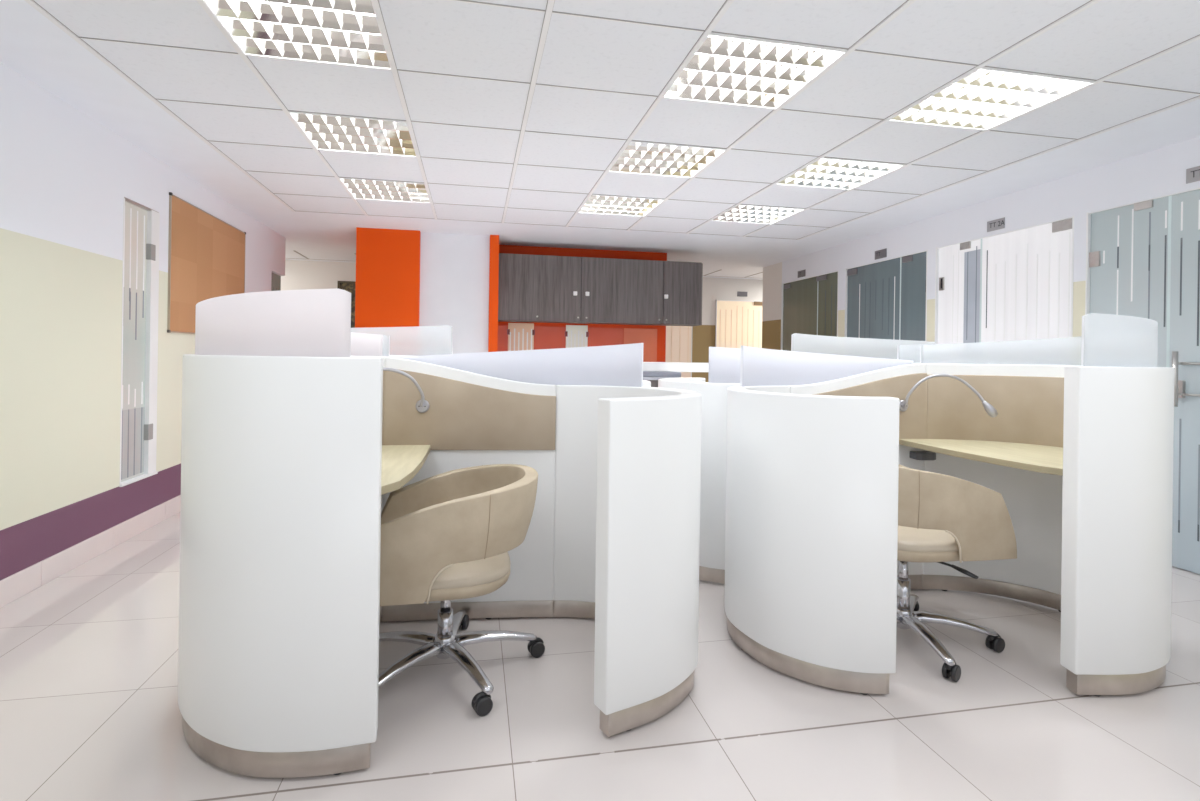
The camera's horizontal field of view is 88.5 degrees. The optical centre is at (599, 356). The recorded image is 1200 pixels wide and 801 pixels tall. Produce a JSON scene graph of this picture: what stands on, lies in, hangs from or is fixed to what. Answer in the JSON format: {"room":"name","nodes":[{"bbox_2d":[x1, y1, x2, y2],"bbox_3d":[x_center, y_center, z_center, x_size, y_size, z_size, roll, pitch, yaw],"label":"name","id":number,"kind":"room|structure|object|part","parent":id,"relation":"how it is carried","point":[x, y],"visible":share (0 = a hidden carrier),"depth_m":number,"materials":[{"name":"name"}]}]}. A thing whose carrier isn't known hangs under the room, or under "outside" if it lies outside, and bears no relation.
{"room":"open-plan office","nodes":[
{"label":"open-plan office","id":0,"kind":"room"},
{"bbox_2d":[0,62,285,579],"bbox_3d":[-2.437,-0.133,1.542,0.140,2.457,10.400,1,0,-12],"label":"wall","id":1,"kind":"structure","parent":0,"point":[66,177],"depth_m":3.13,"materials":[{"name":"paint"}]},
{"bbox_2d":[0,495,180,607],"bbox_3d":[-2.333,1.039,1.332,0.011,0.116,9.938,1,0,-12],"label":"baseboard","id":2,"kind":"structure","parent":1,"relation":"attached to","point":[15,586],"depth_m":3.22,"materials":[{"name":"tile"}]},
{"bbox_2d":[119,197,159,486],"bbox_3d":[-2.840,-0.085,3.785,0.054,1.690,0.415,1,0,-12],"label":"door","id":3,"kind":"structure","parent":1,"relation":"in","point":[141,224],"depth_m":3.81,"materials":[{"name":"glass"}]},
{"bbox_3d":[-2.851,-0.085,3.780,0.012,1.680,0.400,1,0,-12],"label":"glass","id":4,"kind":"part","parent":3,"relation":"part of","materials":[{"name":"glass"}]},
{"bbox_2d":[167,192,245,333],"bbox_3d":[-3.014,-0.629,4.786,0.017,0.938,1.380,1,0,-12],"label":"cork board","id":5,"kind":"object","parent":1,"relation":"attached to","point":[206,254],"visible":0.7,"depth_m":4.50,"materials":[{"name":"cork"},{"name":"aluminium"}]},
{"bbox_2d":[271,273,280,290],"bbox_3d":[-3.408,0.107,6.423,0.040,1.940,0.440,1,0,-12],"label":"door","id":6,"kind":"structure","parent":1,"relation":"in","point":[276,279],"depth_m":6.47,"materials":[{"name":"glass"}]},
{"bbox_2d":[355,227,420,327],"bbox_3d":[-2.227,-0.080,6.679,0.598,2.357,1.220,1,0,-12],"label":"wall panel","id":7,"kind":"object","parent":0,"point":[387,292],"depth_m":6.08,"materials":[{"name":"orange paint"}]},
{"bbox_2d":[488,235,498,351],"bbox_3d":[-1.166,-0.065,6.651,0.091,2.357,0.700,1,0,-12],"label":"wall panel","id":8,"kind":"structure","parent":0,"point":[494,239],"depth_m":6.31,"materials":[{"name":"orange paint"}]},
{"bbox_2d":[281,260,762,381],"bbox_3d":[-0.813,-0.110,8.969,12.400,2.457,0.100,1,0,-12],"label":"wall","id":9,"kind":"structure","parent":0,"point":[299,275],"depth_m":9.39,"materials":[{"name":"paint"}]},
{"bbox_2d":[337,281,355,327],"bbox_3d":[-3.212,-0.645,8.409,0.700,0.740,0.029,1,0,-12],"label":"wall picture","id":10,"kind":"object","parent":9,"relation":"attached to","point":[350,286],"visible":0.17,"depth_m":8.38},
{"bbox_3d":[-3.212,-0.645,8.409,0.700,0.740,0.029,1,0,-12],"label":"frame","id":11,"kind":"part","parent":10,"relation":"part of","materials":[{"name":"wood"}]},
{"bbox_2d":[666,326,691,377],"bbox_3d":[0.993,0.143,9.270,0.809,2.002,0.032,1,0,-12],"label":"door","id":12,"kind":"structure","parent":9,"relation":"in","point":[678,338],"depth_m":9.30,"materials":[{"name":"beige wood"}]},
{"bbox_3d":[0.993,0.143,9.270,0.809,2.002,0.032,1,0,-12],"label":"frame","id":13,"kind":"part","parent":12,"relation":"part of","materials":[{"name":"white metal"}]},
{"bbox_2d":[715,300,761,348],"bbox_3d":[2.177,0.152,9.504,0.844,2.017,0.048,1,0,-12],"label":"door","id":14,"kind":"structure","parent":9,"relation":"in","point":[738,324],"depth_m":9.49,"materials":[{"name":"beige wood"}]},
{"bbox_2d":[737,291,746,296],"bbox_3d":[2.201,-0.962,9.525,0.165,0.075,0.011,1,0,-12],"label":"room sign","id":15,"kind":"object","parent":9,"relation":"attached to","point":[744,294],"visible":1,"depth_m":9.52,"materials":[{"name":"grey plastic"}]},
{"bbox_2d":[498,245,666,361],"bbox_3d":[-0.209,-0.052,7.128,1.974,2.357,0.150,1,0,-12],"label":"wall niche","id":16,"kind":"object","parent":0,"point":[510,249],"visible":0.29,"depth_m":7.09,"materials":[{"name":"orange paint"}]},
{"bbox_2d":[498,253,580,322],"bbox_3d":[-0.674,-0.731,6.750,0.890,0.708,0.390,1,0,-12],"label":"upper cabinet","id":17,"kind":"object","parent":16,"relation":"attached to","point":[531,288],"visible":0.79,"depth_m":6.58,"materials":[{"name":"grey wood"}]},
{"bbox_2d":[498,325,623,351],"bbox_3d":[-0.450,0.393,6.997,1.455,1.460,0.011,1,0,-12],"label":"panel","id":18,"kind":"object","parent":16,"relation":"attached to","point":[545,337],"visible":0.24,"depth_m":6.98,"materials":[{"name":"orange glass"}]},
{"bbox_2d":[507,323,534,350],"bbox_3d":[-0.892,0.374,6.892,0.309,1.487,0.014,1,0,-12],"label":"striped panel","id":19,"kind":"object","parent":18,"relation":"attached to","point":[520,335],"visible":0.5,"depth_m":6.89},
{"bbox_2d":[565,325,588,347],"bbox_3d":[-0.273,0.387,7.019,0.274,1.478,0.014,1,0,-12],"label":"striped panel","id":20,"kind":"object","parent":18,"relation":"attached to","point":[576,335],"visible":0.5,"depth_m":7.02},
{"bbox_2d":[577,257,662,324],"bbox_3d":[0.218,-0.718,6.932,0.926,0.708,0.390,1,0,-12],"label":"upper cabinet","id":21,"kind":"object","parent":16,"relation":"attached to","point":[613,291],"visible":0.98,"depth_m":6.76,"materials":[{"name":"grey wood"}]},
{"bbox_2d":[624,328,656,361],"bbox_3d":[0.464,0.406,7.183,0.400,1.460,0.011,1,0,-12],"label":"panel","id":22,"kind":"object","parent":16,"relation":"attached to","point":[648,337],"visible":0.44,"depth_m":7.19,"materials":[{"name":"orange glass"}]},
{"bbox_2d":[658,261,702,325],"bbox_3d":[0.912,-0.709,7.074,0.487,0.708,0.390,1,0,-12],"label":"upper cabinet","id":23,"kind":"object","parent":16,"relation":"attached to","point":[682,281],"visible":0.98,"depth_m":6.91,"materials":[{"name":"grey wood"}]},
{"bbox_2d":[0,0,1199,279],"bbox_3d":[0.417,-1.329,3.042,12.400,0.225,12.200,1,0,-12],"label":"ceiling","id":24,"kind":"structure","parent":0,"point":[516,113],"depth_m":3.05,"materials":[{"name":"white paint"}]},
{"bbox_2d":[203,0,391,70],"bbox_3d":[-1.125,-1.286,2.318,0.596,0.091,0.596,1,0,-12],"label":"ceiling light","id":25,"kind":"object","parent":24,"relation":"attached to","point":[334,32],"visible":0.88,"depth_m":2.40,"materials":[{"name":"metal"}]},
{"bbox_2d":[288,111,416,156],"bbox_3d":[-1.365,-1.289,3.493,0.596,0.091,0.596,1,0,-12],"label":"ceiling light","id":26,"kind":"object","parent":24,"relation":"attached to","point":[327,132],"visible":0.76,"depth_m":3.50,"materials":[{"name":"white metal"}]},
{"bbox_3d":[-1.366,-1.265,3.493,0.436,0.031,0.568,1,0,-12],"label":"louver blade","id":27,"kind":"part","parent":26,"relation":"part of","materials":[{"name":"white metal"}]},
{"bbox_2d":[339,177,429,203],"bbox_3d":[-1.606,-1.292,4.669,0.596,0.091,0.596,1,0,-12],"label":"ceiling light","id":28,"kind":"object","parent":24,"relation":"attached to","point":[366,189],"visible":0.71,"depth_m":4.69,"materials":[{"name":"white metal"}]},
{"bbox_3d":[-1.606,-1.268,4.669,0.436,0.031,0.568,1,0,-12],"label":"louver blade","id":29,"kind":"part","parent":28,"relation":"part of","materials":[{"name":"white metal"}]},
{"bbox_2d":[578,194,663,216],"bbox_3d":[0.157,-1.268,5.030,0.596,0.091,0.596,1,0,-12],"label":"ceiling light","id":30,"kind":"object","parent":24,"relation":"attached to","point":[596,204],"visible":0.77,"depth_m":5.06,"materials":[{"name":"white metal"}]},
{"bbox_3d":[0.157,-1.244,5.030,0.436,0.031,0.568,1,0,-12],"label":"louver blade","id":31,"kind":"part","parent":30,"relation":"part of","materials":[{"name":"white metal"}]},
{"bbox_2d":[609,141,725,177],"bbox_3d":[0.398,-1.264,3.854,0.596,0.091,0.596,1,0,-12],"label":"ceiling light","id":32,"kind":"object","parent":24,"relation":"attached to","point":[645,158],"visible":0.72,"depth_m":3.87,"materials":[{"name":"white metal"}]},
{"bbox_2d":[663,33,846,109],"bbox_3d":[0.638,-1.261,2.679,0.596,0.091,0.596,1,0,-12],"label":"ceiling light","id":33,"kind":"object","parent":24,"relation":"attached to","point":[726,69],"visible":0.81,"depth_m":2.68,"materials":[{"name":"glowing light diffuser"},{"name":"white painted metal"}]},
{"bbox_2d":[712,204,804,223],"bbox_3d":[1.333,-1.251,5.270,0.596,0.091,0.596,1,0,-12],"label":"ceiling light","id":34,"kind":"object","parent":24,"relation":"attached to","point":[740,213],"visible":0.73,"depth_m":5.30,"materials":[{"name":"white metal"}]},
{"bbox_2d":[776,157,904,189],"bbox_3d":[1.573,-1.248,4.095,0.596,0.091,0.596,1,0,-12],"label":"ceiling light","id":35,"kind":"object","parent":24,"relation":"attached to","point":[831,173],"visible":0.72,"depth_m":4.11,"materials":[{"name":"white metal"}]},
{"bbox_2d":[889,67,1094,130],"bbox_3d":[1.814,-1.244,2.919,0.596,0.091,0.596,1,0,-12],"label":"ceiling light","id":36,"kind":"object","parent":24,"relation":"attached to","point":[987,98],"visible":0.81,"depth_m":2.91,"materials":[{"name":"glowing light diffuser"},{"name":"white painted metal"}]},
{"bbox_2d":[0,512,1199,800],"bbox_3d":[0.382,1.175,3.042,12.400,0.080,12.200,1,0,-12],"label":"floor","id":37,"kind":"structure","parent":0,"point":[89,708],"depth_m":1.90,"materials":[{"name":"tile"}]},
{"bbox_2d":[178,289,701,777],"bbox_3d":[-0.498,0.472,2.197,1.737,1.301,1.076,1,0,-12],"label":"workstation","id":38,"kind":"object","parent":37,"relation":"on","point":[296,437],"visible":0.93,"depth_m":1.69,"materials":[{"name":"white paint"}]},
{"bbox_3d":[-1.034,0.515,2.051,0.591,1.035,1.029,1,0,-18],"label":"tall curved panel","id":39,"kind":"part","parent":38,"relation":"part of","materials":[{"name":"white paint"}]},
{"bbox_2d":[383,367,428,412],"bbox_3d":[-0.868,0.140,2.418,0.427,0.193,0.066,1,0,-40],"label":"reading lamp","id":40,"kind":"object","parent":38,"relation":"attached to","point":[422,405],"visible":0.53,"depth_m":2.51,"materials":[{"name":"silver metal"}]},
{"bbox_2d":[381,445,430,494],"bbox_3d":[-0.942,0.380,2.097,0.650,0.026,0.881,1,0,-12],"label":"countertop","id":41,"kind":"structure","parent":38,"relation":"on","point":[400,463],"depth_m":2.13,"materials":[{"name":"brown wood"}]},
{"bbox_3d":[-0.551,0.523,2.632,0.720,1.031,0.078,1,0,-6],"label":"panel","id":42,"kind":"part","parent":38,"relation":"part of","materials":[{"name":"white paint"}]},
{"bbox_3d":[0.116,0.588,2.288,0.468,0.921,0.933,1,0,-12],"label":"curved panel","id":43,"kind":"part","parent":38,"relation":"part of","materials":[{"name":"white paint"}]},
{"bbox_2d":[419,232,489,353],"bbox_3d":[-1.606,-0.071,6.852,0.688,2.357,1.130,1,0,-12],"label":"wall pier","id":44,"kind":"object","parent":37,"relation":"on","point":[454,268],"visible":0.57,"depth_m":6.30,"materials":[{"name":"white paint"}]},
{"bbox_2d":[378,464,544,716],"bbox_3d":[-0.536,0.770,2.223,0.693,0.705,0.685,1,0,-14],"label":"tub chair","id":45,"kind":"object","parent":37,"relation":"on","point":[448,536],"visible":0.85,"depth_m":2.01,"materials":[{"name":"leather"}]},
{"bbox_3d":[-0.725,1.029,2.239,0.320,0.062,0.068,1,0,13],"label":"leg","id":46,"kind":"part","parent":45,"relation":"part of","materials":[{"name":"metal"}]},
{"bbox_3d":[-0.644,1.030,2.049,0.068,0.062,0.320,1,0,31],"label":"leg","id":47,"kind":"part","parent":45,"relation":"part of","materials":[{"name":"metal"}]},
{"bbox_3d":[-0.553,1.032,2.375,0.068,0.062,0.320,1,0,0],"label":"leg","id":48,"kind":"part","parent":45,"relation":"part of","materials":[{"name":"metal"}]},
{"bbox_3d":[-0.450,1.033,2.058,0.068,0.062,0.320,1,0,-36],"label":"leg","id":49,"kind":"part","parent":45,"relation":"part of","materials":[{"name":"metal"}]},
{"bbox_2d":[431,552,510,589],"bbox_3d":[-0.572,0.729,2.194,0.497,0.038,0.464,1,0,-14],"label":"seat cushion","id":50,"kind":"object","parent":45,"relation":"on","point":[491,572],"depth_m":2.04,"materials":[{"name":"leather"}]},
{"bbox_3d":[-0.392,1.034,2.268,0.320,0.062,0.068,1,0,-23],"label":"leg","id":51,"kind":"part","parent":45,"relation":"part of","materials":[{"name":"metal"}]},
{"bbox_2d":[351,325,650,386],"bbox_3d":[-0.606,0.471,3.215,1.707,1.301,1.095,1,0,-12],"label":"workstation","id":52,"kind":"object","parent":37,"relation":"on","point":[417,340],"visible":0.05,"depth_m":3.63,"materials":[{"name":"white paint"}]},
{"bbox_3d":[-1.151,0.513,3.209,0.591,1.035,1.029,1,0,7],"label":"tall curved panel","id":53,"kind":"part","parent":52,"relation":"part of","materials":[{"name":"white paint"}]},
{"bbox_3d":[0.028,0.587,3.202,0.458,0.921,0.933,1,0,1],"label":"curved panel","id":54,"kind":"part","parent":52,"relation":"part of","materials":[{"name":"white paint"}]},
{"bbox_2d":[643,371,680,386],"bbox_3d":[0.458,0.636,5.551,0.440,1.000,0.410,1,0,-12],"label":"printer","id":55,"kind":"object","parent":37,"relation":"on","point":[652,376],"visible":0.2,"depth_m":5.37,"materials":[{"name":"grey plastic"}]},
{"bbox_2d":[643,377,680,379],"bbox_3d":[0.469,0.195,5.552,0.430,0.023,0.410,1,0,-12],"label":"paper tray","id":56,"kind":"object","parent":55,"relation":"on","point":[644,378],"depth_m":5.35,"materials":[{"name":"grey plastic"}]},
{"bbox_3d":[0.461,0.159,5.556,0.435,0.045,0.400,1,0,-12],"label":"lid","id":57,"kind":"part","parent":55,"relation":"part of","materials":[{"name":"grey plastic"}]},
{"bbox_2d":[643,362,708,371],"bbox_3d":[0.666,0.600,6.058,1.750,1.079,0.400,1,0,-12],"label":"countertop","id":58,"kind":"structure","parent":37,"relation":"on","point":[647,366],"depth_m":5.87,"materials":[{"name":"white laminate"}]},
{"bbox_2d":[658,333,935,583],"bbox_3d":[1.144,0.495,3.602,1.681,1.301,1.048,1,0,-12],"label":"workstation","id":59,"kind":"object","parent":37,"relation":"on","point":[724,363],"visible":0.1,"depth_m":3.08,"materials":[{"name":"white paint"}]},
{"bbox_3d":[0.543,0.594,3.414,0.433,0.921,0.886,1,0,-12],"label":"curved panel","id":60,"kind":"part","parent":59,"relation":"part of","materials":[{"name":"white paint"}]},
{"bbox_2d":[724,313,1174,696],"bbox_3d":[1.366,0.498,2.518,1.681,1.301,1.048,1,0,-12],"label":"workstation","id":61,"kind":"object","parent":37,"relation":"on","point":[1077,450],"visible":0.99,"depth_m":2.13,"materials":[{"name":"white paint"}]},
{"bbox_3d":[0.739,0.597,2.456,0.433,0.921,0.886,1,0,-12],"label":"curved panel","id":62,"kind":"part","parent":61,"relation":"part of","materials":[{"name":"white paint"}]},
{"bbox_3d":[1.225,0.547,2.979,0.741,1.034,0.086,1,0,-12],"label":"panel","id":63,"kind":"part","parent":61,"relation":"part of","materials":[{"name":"white paint"}]},
{"bbox_2d":[909,451,935,459],"bbox_3d":[1.560,0.479,2.971,0.100,0.035,0.075,1,0,-5],"label":"outlet","id":64,"kind":"object","parent":61,"relation":"attached to","point":[913,455],"depth_m":2.94,"materials":[{"name":"grey plastic"}]},
{"bbox_2d":[899,374,997,416],"bbox_3d":[1.630,0.181,2.897,0.425,0.197,0.057,1,0,18],"label":"reading lamp","id":65,"kind":"object","parent":61,"relation":"attached to","point":[991,411],"visible":0.96,"depth_m":2.89,"materials":[{"name":"silver metal"}]},
{"bbox_2d":[899,439,1062,475],"bbox_3d":[1.821,0.418,2.608,0.612,0.026,0.898,1,0,-12],"label":"countertop","id":66,"kind":"structure","parent":61,"relation":"on","point":[1030,457],"depth_m":2.61,"materials":[{"name":"brown wood"}]},
{"bbox_3d":[1.897,0.556,2.579,0.611,1.035,1.019,1,0,-1],"label":"tall curved panel","id":67,"kind":"part","parent":61,"relation":"part of","materials":[{"name":"white paint"}]},
{"bbox_2d":[896,464,1016,681],"bbox_3d":[1.216,0.768,2.488,0.699,0.758,0.667,1,0,-10],"label":"tub chair","id":68,"kind":"object","parent":37,"relation":"on","point":[942,518],"visible":0.61,"depth_m":2.26,"materials":[{"name":"leather"}]},
{"bbox_3d":[1.063,1.054,2.428,0.320,0.062,0.068,1,0,-22],"label":"leg","id":69,"kind":"part","parent":68,"relation":"part of","materials":[{"name":"metal"}]},
{"bbox_3d":[1.331,1.058,2.635,0.068,0.062,0.320,1,0,37],"label":"leg","id":70,"kind":"part","parent":68,"relation":"part of","materials":[{"name":"metal"}]},
{"bbox_2d":[897,526,957,551],"bbox_3d":[1.254,0.702,2.498,0.497,0.038,0.464,1,0,-10],"label":"seat cushion","id":71,"kind":"object","parent":68,"relation":"on","point":[910,539],"depth_m":2.30,"materials":[{"name":"leather"}]},
{"bbox_3d":[1.238,1.057,2.319,0.068,0.062,0.320,1,0,-4],"label":"leg","id":72,"kind":"part","parent":68,"relation":"part of","materials":[{"name":"metal"}]},
{"bbox_3d":[1.392,1.059,2.437,0.320,0.062,0.068,1,0,19],"label":"leg","id":73,"kind":"part","parent":68,"relation":"part of","materials":[{"name":"metal"}]},
{"bbox_3d":[1.326,0.801,2.348,0.030,0.029,0.217,1,0,-33],"label":"lever","id":74,"kind":"part","parent":68,"relation":"part of","materials":[{"name":"black plastic"}]},
{"bbox_2d":[762,137,1199,349],"bbox_3d":[3.349,-0.052,2.992,0.140,2.457,10.920,1,0,-12],"label":"wall","id":75,"kind":"structure","parent":0,"point":[1160,172],"depth_m":4.44,"materials":[{"name":"paint"}]},
{"bbox_2d":[798,269,805,277],"bbox_3d":[2.398,-0.982,7.332,0.009,0.080,0.170,1,0,-12],"label":"room sign","id":76,"kind":"object","parent":75,"relation":"attached to","point":[802,273],"visible":1,"depth_m":7.32,"materials":[{"name":"grey plastic"}]},
{"bbox_2d":[781,270,838,350],"bbox_3d":[2.466,0.113,7.213,0.110,2.102,1.267,1,0,-12],"label":"door","id":77,"kind":"structure","parent":75,"relation":"in","point":[809,306],"depth_m":7.17,"materials":[{"name":"green glass"}]},
{"bbox_3d":[2.395,0.121,7.411,0.012,2.072,0.801,1,0,-12],"label":"glass panel","id":78,"kind":"part","parent":77,"relation":"part of","materials":[{"name":"glass"}]},
{"bbox_3d":[2.517,0.123,6.814,0.012,2.072,0.418,1,0,-12],"label":"glass","id":79,"kind":"part","parent":77,"relation":"part of","materials":[{"name":"glass"}]},
{"bbox_2d":[875,248,886,259],"bbox_3d":[2.689,-0.979,5.906,0.009,0.083,0.170,1,0,-12],"label":"room sign","id":80,"kind":"object","parent":75,"relation":"attached to","point":[879,254],"visible":1,"depth_m":5.89,"materials":[{"name":"grey plastic"}]},
{"bbox_2d":[844,249,927,340],"bbox_3d":[2.736,0.117,5.894,0.110,2.102,1.219,1,0,-12],"label":"door","id":81,"kind":"structure","parent":75,"relation":"in","point":[885,299],"depth_m":5.81,"materials":[{"name":"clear glass"}]},
{"bbox_3d":[2.671,0.125,6.059,0.012,2.072,0.821,1,0,-12],"label":"glass panel","id":82,"kind":"part","parent":81,"relation":"part of","materials":[{"name":"glass"}]},
{"bbox_3d":[2.789,0.127,5.486,0.012,2.072,0.350,1,0,-12],"label":"glass","id":83,"kind":"part","parent":81,"relation":"part of","materials":[{"name":"glass"}]},
{"bbox_2d":[987,217,1004,231],"bbox_3d":[2.957,-0.982,4.600,0.009,0.079,0.160,1,0,-12],"label":"room sign","id":84,"kind":"object","parent":75,"relation":"attached to","point":[997,224],"visible":1,"depth_m":4.59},
{"bbox_2d":[935,216,1073,343],"bbox_3d":[2.998,0.121,4.614,0.110,2.102,1.246,1,0,-12],"label":"door","id":85,"kind":"structure","parent":75,"relation":"in","point":[1014,285],"depth_m":4.52,"materials":[{"name":"white glass"}]},
{"bbox_3d":[2.893,0.128,4.977,0.012,2.072,0.445,1,0,-12],"label":"glass panel","id":86,"kind":"part","parent":85,"relation":"part of","materials":[{"name":"glass"}]},
{"bbox_3d":[3.013,0.130,4.390,0.012,2.072,0.753,1,0,-12],"label":"glass","id":87,"kind":"part","parent":85,"relation":"part of","materials":[{"name":"white glass"}]},
{"bbox_2d":[1085,188,1199,573],"bbox_3d":[3.267,0.124,3.127,0.178,2.102,1.656,1,0,-12],"label":"door","id":88,"kind":"structure","parent":75,"relation":"in","point":[1143,257],"depth_m":3.45,"materials":[{"name":"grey glass"}]},
{"bbox_3d":[3.155,0.132,3.692,0.012,2.072,0.455,1,0,-12],"label":"glass panel","id":89,"kind":"part","parent":88,"relation":"part of","materials":[{"name":"glass"}]},
{"bbox_3d":[3.317,0.134,2.905,0.012,2.072,1.153,1,0,-12],"label":"glass","id":90,"kind":"part","parent":88,"relation":"part of","materials":[{"name":"glass"}]},
{"bbox_3d":[3.182,0.124,3.341,0.098,0.300,0.094,1,0,-12],"label":"bar handle","id":91,"kind":"part","parent":88,"relation":"part of","materials":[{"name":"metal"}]},
{"bbox_2d":[1186,166,1199,183],"bbox_3d":[3.225,-0.983,3.291,0.009,0.080,0.162,1,0,-12],"label":"room sign","id":92,"kind":"object","parent":75,"relation":"attached to","point":[1192,174],"visible":1,"depth_m":3.33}
]}

